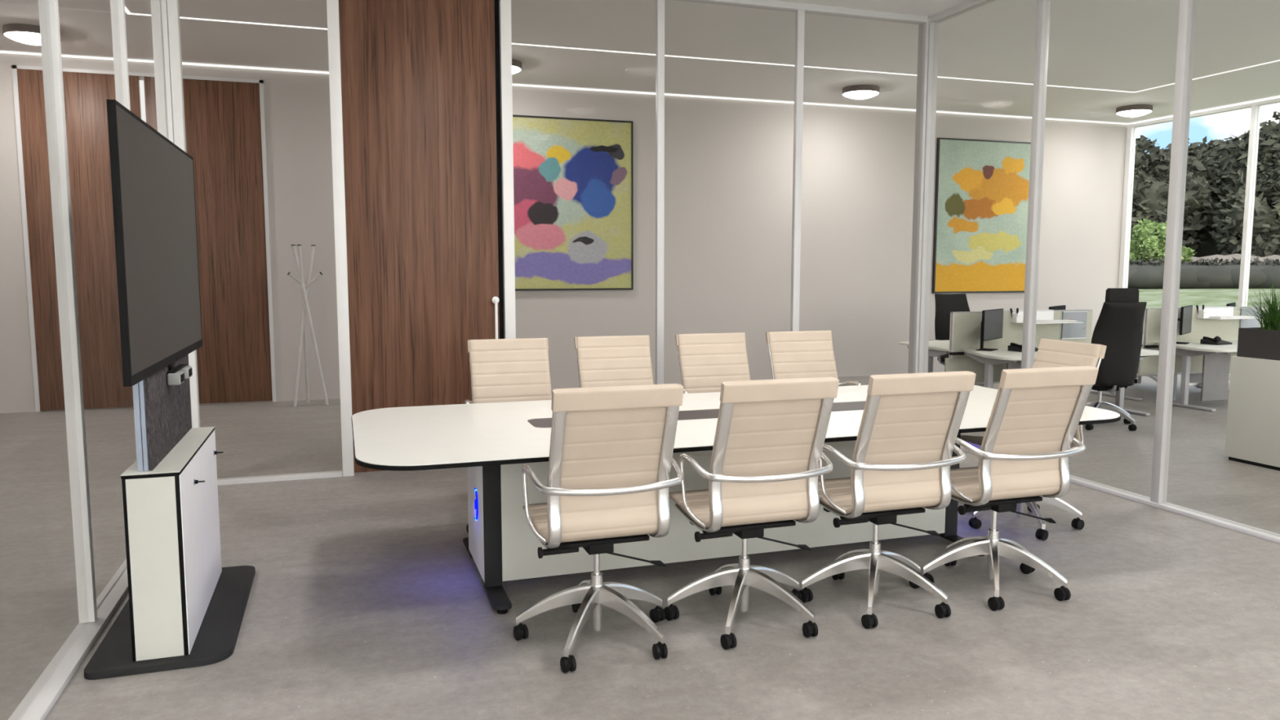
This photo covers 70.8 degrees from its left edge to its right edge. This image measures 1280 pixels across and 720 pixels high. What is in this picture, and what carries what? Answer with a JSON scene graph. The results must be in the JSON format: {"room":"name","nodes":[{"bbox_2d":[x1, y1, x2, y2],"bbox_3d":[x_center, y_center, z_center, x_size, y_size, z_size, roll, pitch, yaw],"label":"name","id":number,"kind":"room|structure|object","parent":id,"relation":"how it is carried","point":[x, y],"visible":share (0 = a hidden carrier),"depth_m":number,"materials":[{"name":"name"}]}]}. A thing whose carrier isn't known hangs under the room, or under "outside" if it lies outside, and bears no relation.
{"room":"office","nodes":[
{"label":"office","id":0,"kind":"room"},
{"bbox_2d":[0,51,1131,412],"bbox_3d":[0.258,-1.555,11.828,15.600,3.775,0.100,-2,6,-18],"label":"wall","id":1,"kind":"structure","parent":0,"point":[729,163],"depth_m":12.05,"materials":[{"name":"white paint"}]},
{"bbox_2d":[17,68,140,410],"bbox_3d":[-5.936,-1.256,9.712,1.118,3.588,0.028,-2,6,-18],"label":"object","id":2,"kind":"structure","parent":1,"relation":"in","point":[86,95],"depth_m":9.65,"materials":[{"name":"brown wood"}]},
{"bbox_2d":[139,80,146,122],"bbox_3d":[-5.386,-1.257,9.916,0.042,3.548,0.010,-2,6,-18],"label":"window","id":3,"kind":"structure","parent":1,"relation":"in","point":[141,82],"depth_m":9.75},
{"bbox_2d":[11,65,276,412],"bbox_3d":[-5.368,-1.288,9.907,2.410,3.635,0.035,-2,6,-18],"label":"door frame","id":4,"kind":"structure","parent":1,"relation":"attached to","point":[14,68],"depth_m":9.67,"materials":[{"name":"silver metal"}]},
{"bbox_2d":[143,76,272,404],"bbox_3d":[-4.812,-1.295,10.095,1.150,3.588,0.022,-2,6,-18],"label":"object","id":5,"kind":"structure","parent":1,"relation":"in","point":[223,124],"depth_m":10.14,"materials":[{"name":"brown wood"}]},
{"bbox_2d":[0,371,944,413],"bbox_3d":[0.275,0.322,11.967,15.400,0.012,0.012,-2,6,-18],"label":"baseboard","id":6,"kind":"structure","parent":1,"relation":"attached to","point":[937,371],"depth_m":10.68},
{"bbox_2d":[512,115,633,290],"bbox_3d":[-1.212,-1.939,11.220,2.355,2.138,0.045,-2,6,-18],"label":"framed painting","id":7,"kind":"object","parent":1,"relation":"attached to","point":[573,178],"visible":0.59,"depth_m":11.33,"materials":[{"name":"paint"}]},
{"bbox_2d":[931,137,1031,293],"bbox_3d":[5.067,-2.108,13.297,1.675,2.225,0.045,-2,6,-18],"label":"framed painting","id":8,"kind":"object","parent":1,"relation":"attached to","point":[981,193],"visible":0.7,"depth_m":13.27,"materials":[{"name":"paint"}]},
{"bbox_2d":[1118,127,1136,288],"bbox_3d":[7.625,-1.792,14.158,0.100,3.630,0.085,-2,6,-18],"label":"window frame","id":9,"kind":"structure","parent":1,"relation":"attached to","point":[1131,131],"depth_m":14.07,"materials":[{"name":"white metal"}]},
{"bbox_2d":[1126,97,1279,128],"bbox_3d":[9.875,-2.927,7.223,0.100,0.045,14.387,-2,6,-18],"label":"window frame","id":10,"kind":"structure","parent":1,"relation":"attached to","point":[1277,100],"depth_m":12.61,"materials":[{"name":"white metal"}]},
{"bbox_2d":[0,374,1279,719],"bbox_3d":[2.515,1.086,5.180,15.550,0.120,14.587,-2,6,-18],"label":"floor","id":11,"kind":"structure","parent":0,"point":[367,599],"depth_m":4.08,"materials":[{"name":"concrete"}]},
{"bbox_2d":[8,558,128,719],"bbox_3d":[-1.876,1.296,2.418,0.102,0.026,8.395,-2,6,-18],"label":"rail","id":12,"kind":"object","parent":11,"relation":"on","point":[37,703],"depth_m":3.54,"materials":[{"name":"white metal"}]},
{"bbox_2d":[38,0,97,622],"bbox_3d":[-2.392,-0.692,3.720,0.060,3.664,0.045,-2,6,-18],"label":"post","id":13,"kind":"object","parent":12,"relation":"on","point":[49,20],"depth_m":3.75,"materials":[{"name":"silver metal"}]},
{"bbox_2d":[110,0,137,458],"bbox_3d":[-2.799,-0.817,4.938,0.060,3.664,0.045,-2,6,-18],"label":"post","id":14,"kind":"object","parent":12,"relation":"on","point":[119,46],"depth_m":4.83,"materials":[{"name":"silver metal"}]},
{"bbox_2d":[150,0,173,142],"bbox_3d":[-3.244,-0.951,6.234,0.094,3.664,0.100,-2,6,-18],"label":"post","id":15,"kind":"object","parent":11,"relation":"on","point":[158,7],"depth_m":6.08,"materials":[{"name":"silver metal"}]},
{"bbox_2d":[84,354,255,679],"bbox_3d":[-2.040,0.275,3.929,0.515,1.750,1.160,-2,6,-18],"label":"stand","id":16,"kind":"object","parent":11,"relation":"on","point":[183,609],"visible":0.91,"depth_m":3.54,"materials":[{"name":"beige laminate"}]},
{"bbox_2d":[106,98,202,386],"bbox_3d":[-2.054,-0.476,3.897,0.026,0.976,1.724,-2,6,-18],"label":"television","id":17,"kind":"object","parent":16,"relation":"attached to","point":[153,178],"visible":1,"depth_m":3.56,"materials":[{"name":"black plastic"}]},
{"bbox_2d":[167,363,192,385],"bbox_3d":[-2.033,0.050,3.979,0.058,0.085,0.335,-2,6,-18],"label":"camera","id":18,"kind":"object","parent":17,"relation":"attached to","point":[176,375],"visible":1,"depth_m":3.87,"materials":[{"name":"white plastic"}]},
{"bbox_2d":[166,0,200,427],"bbox_3d":[-3.167,-0.953,6.260,0.061,3.664,0.090,-2,6,-18],"label":"post","id":19,"kind":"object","parent":11,"relation":"on","point":[173,9],"depth_m":6.14,"materials":[{"name":"silver metal"}]},
{"bbox_2d":[217,470,342,484],"bbox_3d":[-0.329,0.786,7.380,5.950,0.026,0.100,-2,6,-18],"label":"baseboard","id":20,"kind":"structure","parent":11,"relation":"on","point":[329,473],"depth_m":6.58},
{"bbox_2d":[655,0,664,384],"bbox_3d":[0.162,-1.064,7.340,0.059,3.664,0.045,-2,6,-18],"label":"post","id":21,"kind":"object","parent":20,"relation":"on","point":[660,60],"depth_m":7.29,"materials":[{"name":"white metal"}]},
{"bbox_2d":[790,9,804,331],"bbox_3d":[1.342,-1.104,7.730,0.062,3.664,0.045,-2,6,-18],"label":"post","id":22,"kind":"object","parent":20,"relation":"on","point":[800,14],"depth_m":7.66,"materials":[{"name":"white metal"}]},
{"bbox_2d":[287,244,328,406],"bbox_3d":[-3.750,-0.392,10.180,0.391,1.803,0.327,-2,6,-18],"label":"coat stand","id":23,"kind":"object","parent":11,"relation":"on","point":[304,287],"visible":1,"depth_m":10.08,"materials":[{"name":"white plastic"}]},
{"bbox_2d":[326,0,354,476],"bbox_3d":[-2.190,-0.973,6.579,0.080,3.690,0.100,-2,6,-18],"label":"post","id":24,"kind":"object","parent":11,"relation":"on","point":[332,6],"depth_m":6.54,"materials":[{"name":"silver metal"}]},
{"bbox_2d":[493,0,503,338],"bbox_3d":[-1.083,-1.011,6.952,0.034,3.690,0.035,-2,6,-18],"label":"door frame","id":25,"kind":"structure","parent":11,"relation":"on","point":[495,2],"depth_m":6.89,"materials":[{"name":"metal"}]},
{"bbox_2d":[498,0,515,338],"bbox_3d":[-1.021,-1.012,6.959,0.081,3.690,0.110,-2,6,-18],"label":"post","id":26,"kind":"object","parent":11,"relation":"on","point":[504,6],"depth_m":6.86,"materials":[{"name":"white metal"}]},
{"bbox_2d":[463,337,551,533],"bbox_3d":[-0.724,0.447,5.397,0.667,1.106,0.691,-2,6,-18],"label":"chair","id":27,"kind":"object","parent":11,"relation":"on","point":[502,370],"visible":0.32,"depth_m":5.58,"materials":[{"name":"leather"}]},
{"bbox_2d":[513,383,683,672],"bbox_3d":[-0.180,0.619,3.725,0.667,1.106,0.691,-2,6,-18],"label":"chair","id":28,"kind":"object","parent":11,"relation":"on","point":[611,460],"visible":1,"depth_m":3.50,"materials":[{"name":"beige leather"}]},
{"bbox_2d":[573,335,653,387],"bbox_3d":[-0.079,0.424,5.626,0.667,1.106,0.691,-2,6,-18],"label":"chair","id":29,"kind":"object","parent":11,"relation":"on","point":[617,360],"visible":0.23,"depth_m":5.82,"materials":[{"name":"leather"}]},
{"bbox_2d":[675,332,751,393],"bbox_3d":[0.581,0.400,5.860,0.667,1.106,0.691,-2,6,-18],"label":"chair","id":30,"kind":"object","parent":11,"relation":"on","point":[707,361],"visible":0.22,"depth_m":6.04,"materials":[{"name":"leather"}]},
{"bbox_2d":[351,385,1120,614],"bbox_3d":[0.532,0.665,4.959,4.005,0.762,1.588,-2,6,-18],"label":"conference table","id":31,"kind":"object","parent":11,"relation":"on","point":[494,441],"visible":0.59,"depth_m":4.51,"materials":[{"name":"white laminate"}]},
{"bbox_2d":[664,377,839,649],"bbox_3d":[0.458,0.597,3.937,0.667,1.106,0.691,-2,6,-18],"label":"chair","id":32,"kind":"object","parent":11,"relation":"on","point":[765,470],"visible":1,"depth_m":3.71,"materials":[{"name":"leather"}]},
{"bbox_2d":[765,330,861,386],"bbox_3d":[1.217,0.378,6.070,0.667,1.106,0.691,-2,6,-18],"label":"chair","id":33,"kind":"object","parent":11,"relation":"on","point":[807,353],"visible":0.29,"depth_m":6.26,"materials":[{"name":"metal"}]},
{"bbox_2d":[799,370,976,628],"bbox_3d":[1.088,0.576,4.146,0.667,1.106,0.691,-2,6,-18],"label":"chair","id":34,"kind":"object","parent":11,"relation":"on","point":[902,459],"visible":0.96,"depth_m":3.92,"materials":[{"name":"leather"}]},
{"bbox_2d":[907,22,928,373],"bbox_3d":[2.506,-1.147,8.143,0.030,3.664,0.110,-2,6,-18],"label":"post","id":35,"kind":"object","parent":11,"relation":"on","point":[923,28],"depth_m":8.09,"materials":[{"name":"silver metal"}]},
{"bbox_2d":[917,22,938,373],"bbox_3d":[2.571,-1.149,8.162,0.096,3.664,0.115,-2,6,-18],"label":"post","id":36,"kind":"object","parent":11,"relation":"on","point":[933,39],"depth_m":8.07,"materials":[{"name":"silver metal"}]},
{"bbox_2d":[898,340,999,384],"bbox_3d":[4.063,0.145,10.372,2.031,0.690,1.007,-2,6,-18],"label":"office desk","id":37,"kind":"object","parent":11,"relation":"on","point":[935,348],"visible":0.2,"depth_m":9.94,"materials":[{"name":"white laminate"}]},
{"bbox_2d":[932,293,984,386],"bbox_3d":[3.880,-0.176,10.860,0.703,1.227,0.752,-1,6,-13],"label":"office chair","id":38,"kind":"object","parent":11,"relation":"on","point":[945,304],"visible":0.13,"depth_m":11.02,"materials":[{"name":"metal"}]},
{"bbox_2d":[922,365,1098,610],"bbox_3d":[1.716,0.555,4.351,0.667,1.106,0.691,-2,6,-18],"label":"chair","id":39,"kind":"object","parent":11,"relation":"on","point":[1024,455],"visible":0.88,"depth_m":4.13,"materials":[{"name":"leather"}]},
{"bbox_2d":[944,309,1093,382],"bbox_3d":[4.136,0.004,9.822,1.914,1.082,0.050,-2,6,-18],"label":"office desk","id":40,"kind":"object","parent":11,"relation":"on","point":[965,330],"visible":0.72,"depth_m":9.65,"materials":[{"name":"white fabric"}]},
{"bbox_2d":[1008,309,1081,324],"bbox_3d":[4.381,-0.469,9.732,0.755,0.132,0.288,-2,6,-18],"label":"shelf","id":41,"kind":"object","parent":40,"relation":"attached to","point":[1041,315],"visible":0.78,"depth_m":9.74,"materials":[{"name":"white paint"}]},
{"bbox_2d":[1018,321,1081,324],"bbox_3d":[4.431,-0.404,9.724,0.670,0.005,0.228,-2,6,-18],"label":"shelf","id":42,"kind":"object","parent":41,"relation":"attached to","point":[1020,322],"depth_m":9.65,"materials":[{"name":"white paint"}]},
{"bbox_2d":[1035,320,1075,323],"bbox_3d":[4.422,-0.416,9.719,0.577,0.020,0.196,-2,6,-18],"label":"paper stack","id":43,"kind":"object","parent":41,"relation":"on","point":[1037,321],"visible":0.79,"depth_m":9.66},
{"bbox_2d":[1060,311,1087,339],"bbox_3d":[4.806,-0.386,9.964,0.336,0.304,0.028,-2,6,-18],"label":"pinboard","id":44,"kind":"object","parent":40,"relation":"attached to","point":[1068,331],"visible":1,"depth_m":9.96,"materials":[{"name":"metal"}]},
{"bbox_2d":[960,337,1106,540],"bbox_3d":[2.302,0.445,5.417,0.691,1.106,0.667,-2,6,-17],"label":"chair","id":45,"kind":"object","parent":11,"relation":"on","point":[1051,353],"visible":0.33,"depth_m":5.37,"materials":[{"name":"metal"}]},
{"bbox_2d":[949,346,1159,416],"bbox_3d":[4.338,0.250,9.354,2.031,0.690,1.007,-2,6,-18],"label":"office desk","id":46,"kind":"object","parent":11,"relation":"on","point":[1012,359],"visible":0.37,"depth_m":9.18,"materials":[{"name":"laminate"}]},
{"bbox_2d":[975,308,1003,351],"bbox_3d":[3.631,-0.316,9.401,0.155,0.425,0.570,5,8,40],"label":"computer monitor","id":47,"kind":"object","parent":46,"relation":"on","point":[992,323],"visible":1,"depth_m":9.34,"materials":[{"name":"black plastic"}]},
{"bbox_2d":[1007,342,1038,351],"bbox_3d":[3.978,-0.138,9.320,0.260,0.088,0.200,-3,7,-27],"label":"desk phone","id":48,"kind":"object","parent":46,"relation":"on","point":[1013,347],"visible":0.38,"depth_m":9.29,"materials":[{"name":"black plastic"}]},
{"bbox_2d":[1084,288,1146,431],"bbox_3d":[4.530,-0.029,8.806,0.703,1.354,0.752,-1,6,-6],"label":"office chair","id":49,"kind":"object","parent":11,"relation":"on","point":[1118,326],"visible":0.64,"depth_m":8.51,"materials":[{"name":"black fabric"}]},
{"bbox_2d":[960,445,1279,543],"bbox_3d":[3.908,1.101,4.324,0.100,0.026,8.390,-2,6,-18],"label":"baseboard","id":50,"kind":"structure","parent":11,"relation":"on","point":[1237,526],"depth_m":5.69,"materials":[{"name":"white metal"}]},
{"bbox_2d":[1021,0,1050,368],"bbox_3d":[2.999,-1.015,6.860,0.070,3.664,0.062,-2,6,-18],"label":"post","id":51,"kind":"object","parent":50,"relation":"on","point":[1043,6],"depth_m":6.80,"materials":[{"name":"white metal"}]},
{"bbox_2d":[1150,0,1196,503],"bbox_3d":[3.386,-0.895,5.699,0.070,3.664,0.062,-2,6,-18],"label":"post","id":52,"kind":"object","parent":50,"relation":"on","point":[1188,8],"depth_m":5.70,"materials":[{"name":"silver metal"}]},
{"bbox_2d":[1124,372,1157,388],"bbox_3d":[6.517,-0.266,11.728,0.703,1.227,0.752,-3,6,-24],"label":"office chair","id":53,"kind":"object","parent":11,"relation":"on","point":[1138,380],"visible":0.16,"depth_m":11.76,"materials":[{"name":"metal"}]},
{"bbox_2d":[1090,336,1229,400],"bbox_3d":[6.578,0.060,11.202,2.031,0.690,1.007,-2,6,-18],"label":"office desk","id":54,"kind":"object","parent":11,"relation":"on","point":[1194,376],"visible":0.17,"depth_m":11.12,"materials":[{"name":"white laminate"}]},
{"bbox_2d":[1144,339,1237,411],"bbox_3d":[6.853,0.164,10.184,2.031,0.690,1.007,-2,6,-18],"label":"office desk","id":55,"kind":"object","parent":11,"relation":"on","point":[1215,382],"visible":0.67,"depth_m":10.02,"materials":[{"name":"white laminate"}]},
{"bbox_2d":[1176,305,1192,344],"bbox_3d":[6.146,-0.401,10.231,0.155,0.425,0.570,5,8,40],"label":"computer monitor","id":56,"kind":"object","parent":55,"relation":"on","point":[1185,323],"visible":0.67,"depth_m":10.13,"materials":[{"name":"black plastic"}]},
{"bbox_2d":[1200,336,1231,345],"bbox_3d":[6.493,-0.223,10.150,0.260,0.088,0.200,-3,7,-27],"label":"desk phone","id":57,"kind":"object","parent":55,"relation":"on","point":[1217,340],"visible":1,"depth_m":10.11,"materials":[{"name":"black plastic"}]},
{"bbox_2d":[1137,306,1266,399],"bbox_3d":[6.651,-0.081,10.652,1.914,1.082,0.050,-2,6,-18],"label":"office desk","id":58,"kind":"object","parent":11,"relation":"on","point":[1225,329],"visible":0.47,"depth_m":10.54,"materials":[{"name":"white fabric"}]},
{"bbox_2d":[1193,306,1259,319],"bbox_3d":[6.896,-0.554,10.563,0.755,0.132,0.288,-2,6,-18],"label":"shelf","id":59,"kind":"object","parent":58,"relation":"attached to","point":[1206,312],"visible":0.85,"depth_m":10.59,"materials":[{"name":"white paint"}]},
{"bbox_2d":[1208,315,1256,319],"bbox_3d":[6.937,-0.502,10.550,0.577,0.020,0.196,-2,6,-18],"label":"paper stack","id":60,"kind":"object","parent":59,"relation":"on","point":[1210,317],"visible":0.96,"depth_m":10.50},
{"bbox_2d":[1208,317,1259,319],"bbox_3d":[6.946,-0.489,10.554,0.670,0.005,0.228,-2,6,-18],"label":"shelf","id":61,"kind":"object","parent":59,"relation":"attached to","point":[1252,317],"depth_m":10.42,"materials":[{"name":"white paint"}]},
{"bbox_2d":[1239,307,1262,328],"bbox_3d":[7.321,-0.471,10.794,0.336,0.304,0.028,-2,6,-18],"label":"pinboard","id":62,"kind":"object","parent":58,"relation":"attached to","point":[1251,322],"visible":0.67,"depth_m":10.77,"materials":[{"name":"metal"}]},
{"bbox_2d":[1224,355,1279,471],"bbox_3d":[5.303,0.478,6.394,0.492,0.842,2.040,-2,6,-18],"label":"sideboard","id":63,"kind":"object","parent":11,"relation":"on","point":[1253,416],"visible":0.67,"depth_m":7.07,"materials":[{"name":"white laminate"}]},
{"bbox_2d":[1217,278,1279,360],"bbox_3d":[5.160,-0.286,6.631,1.084,0.628,1.839,-2,6,-23],"label":"grass planter","id":64,"kind":"object","parent":63,"relation":"on","point":[1262,343],"visible":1,"depth_m":7.03,"materials":[{"name":"plant"}]},
{"bbox_3d":[9.875,0.742,7.600,0.100,0.070,14.387,-2,6,-18],"label":"trim","id":65,"kind":"structure","parent":11,"relation":"on","visible":0},
{"bbox_2d":[1237,105,1261,306],"bbox_3d":[8.258,-1.597,12.261,0.100,3.630,0.060,-2,6,-18],"label":"window mullion","id":66,"kind":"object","parent":65,"relation":"on","point":[1255,110],"depth_m":12.19,"materials":[{"name":"white metal"}]},
{"bbox_2d":[0,0,1279,123],"bbox_3d":[2.539,-2.786,4.790,15.600,0.188,14.587,-2,6,-18],"label":"ceiling","id":67,"kind":"structure","parent":0,"point":[1115,45],"depth_m":9.14,"materials":[{"name":"white paint"}]},
{"bbox_2d":[2,23,61,44],"bbox_3d":[-5.731,-3.045,8.494,0.464,0.128,0.464,-2,6,-18],"label":"ceiling lamp","id":68,"kind":"object","parent":67,"relation":"attached to","point":[21,33],"visible":0.73,"depth_m":8.32,"materials":[{"name":"white plastic"}]},
{"bbox_2d":[4,31,40,44],"bbox_3d":[-5.731,-3.012,8.498,0.438,0.062,0.438,-2,6,-18],"label":"diffuser","id":69,"kind":"object","parent":68,"relation":"attached to","point":[28,37],"depth_m":8.37,"materials":[{"name":"white plastic"}]},
{"bbox_2d":[124,6,130,13],"bbox_3d":[-2.746,-2.509,2.683,0.030,0.006,11.082,-2,6,-18],"label":"light strip","id":70,"kind":"object","parent":67,"relation":"attached to","point":[126,11],"visible":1,"depth_m":7.84,"materials":[{"name":"white plastic"}]},
{"bbox_2d":[511,58,522,74],"bbox_3d":[-1.518,-3.183,9.843,0.464,0.128,0.464,-2,6,-18],"label":"ceiling lamp","id":71,"kind":"object","parent":67,"relation":"attached to","point":[516,64],"visible":0.2,"depth_m":9.75,"materials":[{"name":"white plastic"}]},
{"bbox_2d":[511,66,520,74],"bbox_3d":[-1.518,-3.151,9.846,0.438,0.062,0.438,-2,6,-18],"label":"diffuser","id":72,"kind":"object","parent":71,"relation":"attached to","point":[515,69],"depth_m":9.79,"materials":[{"name":"white plastic"}]},
{"bbox_2d":[0,51,1128,124],"bbox_3d":[0.269,-3.413,11.572,15.380,0.014,0.026,-2,6,-18],"label":"light strip","id":73,"kind":"object","parent":67,"relation":"attached to","point":[8,52],"visible":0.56,"depth_m":11.38,"materials":[{"name":"white plastic"}]},
{"bbox_2d":[127,13,1135,93],"bbox_3d":[0.906,-3.232,9.714,11.415,0.006,0.032,-2,6,-18],"label":"light strip","id":74,"kind":"object","parent":67,"relation":"attached to","point":[127,13],"visible":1,"depth_m":9.58,"materials":[{"name":"white plastic"}]},
{"bbox_2d":[675,0,927,24],"bbox_3d":[-0.352,-2.893,6.994,6.020,0.049,0.090,-2,6,-18],"label":"partition top rail","id":75,"kind":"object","parent":67,"relation":"attached to","point":[759,4],"depth_m":7.58,"materials":[{"name":"silver metal"}]},
{"bbox_2d":[338,0,499,472],"bbox_3d":[-1.610,-1.003,6.714,1.106,3.678,0.098,-2,6,-18],"label":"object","id":76,"kind":"structure","parent":75,"relation":"attached to","point":[419,113],"depth_m":6.69,"materials":[{"name":"brown wood"}]},
{"bbox_2d":[841,84,879,99],"bbox_3d":[2.757,-3.328,11.254,0.464,0.128,0.464,-2,6,-18],"label":"ceiling lamp","id":77,"kind":"object","parent":67,"relation":"attached to","point":[855,91],"visible":1,"depth_m":11.11,"materials":[{"name":"white plastic"}]},
{"bbox_2d":[843,90,878,99],"bbox_3d":[2.757,-3.296,11.257,0.438,0.062,0.438,-2,6,-18],"label":"diffuser","id":78,"kind":"object","parent":77,"relation":"attached to","point":[859,95],"depth_m":11.15,"materials":[{"name":"white plastic"}]},
{"bbox_2d":[929,0,995,22],"bbox_3d":[3.913,-2.580,3.950,0.100,0.049,8.395,-2,6,-18],"label":"partition top rail","id":79,"kind":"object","parent":67,"relation":"attached to","point":[966,6],"depth_m":7.58,"materials":[{"name":"silver metal"}]},
{"bbox_2d":[1115,104,1153,116],"bbox_3d":[6.905,-3.466,12.592,0.464,0.128,0.464,-2,6,-18],"label":"ceiling lamp","id":80,"kind":"object","parent":67,"relation":"attached to","point":[1135,110],"visible":1,"depth_m":12.45,"materials":[{"name":"white plastic"}]},
{"bbox_2d":[1116,109,1151,116],"bbox_3d":[6.905,-3.433,12.595,0.438,0.062,0.438,-2,6,-18],"label":"diffuser","id":81,"kind":"object","parent":80,"relation":"attached to","point":[1126,113],"depth_m":12.49,"materials":[{"name":"white plastic"}]},
{"bbox_2d":[1128,95,1279,124],"bbox_3d":[9.838,-2.963,7.191,0.024,0.014,14.357,-2,6,-18],"label":"light strip","id":82,"kind":"object","parent":67,"relation":"attached to","point":[1279,95],"visible":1,"depth_m":12.58,"materials":[{"name":"white plastic"}]},
{"bbox_2d":[1134,59,1279,92],"bbox_3d":[8.060,-2.876,6.249,0.030,0.006,11.082,-2,6,-18],"label":"light strip","id":83,"kind":"object","parent":67,"relation":"attached to","point":[1278,60],"visible":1,"depth_m":10.39,"materials":[{"name":"white plastic"}]},
{"bbox_2d":[1048,305,1066,310],"bbox_3d":[4.770,-0.399,10.211,0.155,0.425,0.570,5,8,40],"label":"computer monitor","id":84,"kind":"object","parent":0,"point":[1060,307],"visible":0.13,"depth_m":10.21,"materials":[{"name":"black plastic"}]},
{"bbox_2d":[1226,302,1235,306],"bbox_3d":[7.285,-0.484,11.041,0.155,0.425,0.570,5,8,40],"label":"computer monitor","id":85,"kind":"object","parent":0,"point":[1232,304],"visible":0.09,"depth_m":11.03,"materials":[{"name":"black plastic"}]},
{"label":"outside","id":86,"kind":"structure","parent":0,"visible":0},
{"bbox_2d":[1137,288,1279,373],"bbox_3d":[-18.961,-0.356,9.526,210.000,2.140,150.000,-2,6,-18],"label":"ground","id":87,"kind":"structure","parent":86,"point":[1207,297],"depth_m":24.69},
{"bbox_2d":[1128,218,1195,264],"bbox_3d":[17.532,-3.723,30.589,2.037,2.181,2.003,-4,7,-32],"label":"bush","id":88,"kind":"object","parent":87,"relation":"on","point":[1148,242],"visible":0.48,"depth_m":30.25,"materials":[{"name":"green plant"}]},
{"bbox_2d":[1130,134,1229,254],"bbox_3d":[21.036,-6.156,37.973,5.878,6.589,5.317,-1,6,-10],"label":"tree","id":89,"kind":"object","parent":87,"relation":"on","point":[1151,176],"visible":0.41,"depth_m":36.35,"materials":[{"name":"green plant"}]},
{"bbox_2d":[1135,136,1233,257],"bbox_3d":[23.266,-5.642,38.743,45.482,8.833,9.820,4,7,32],"label":"thicket","id":90,"kind":"object","parent":87,"relation":"on","point":[1211,248],"visible":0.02,"depth_m":38.23,"materials":[{"name":"green plant"}]},
{"bbox_2d":[1153,134,1241,247],"bbox_3d":[24.838,-6.663,39.250,6.286,6.328,5.305,-5,7,-38],"label":"tree","id":91,"kind":"object","parent":87,"relation":"on","point":[1200,152],"visible":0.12,"depth_m":37.37,"materials":[{"name":"green plant"}]},
{"bbox_2d":[1127,256,1279,288],"bbox_3d":[17.359,-2.531,28.012,25.428,1.486,4.499,4,7,31],"label":"hedge","id":92,"kind":"object","parent":87,"relation":"on","point":[1210,273],"visible":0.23,"depth_m":27.87,"materials":[{"name":"green plant"}]},
{"bbox_2d":[1203,111,1279,257],"bbox_3d":[25.082,-6.398,35.209,5.545,6.628,5.567,-6,8,-43],"label":"tree","id":93,"kind":"object","parent":87,"relation":"on","point":[1265,241],"visible":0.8,"depth_m":34.58,"materials":[{"name":"green plant"}]},
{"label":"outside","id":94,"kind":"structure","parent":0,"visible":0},
{"bbox_2d":[1160,253,1279,264],"bbox_3d":[19.432,-3.102,31.381,34.655,1.286,7.920,4,7,31],"label":"bank","id":95,"kind":"object","parent":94,"point":[1237,256],"visible":0.02,"depth_m":32.32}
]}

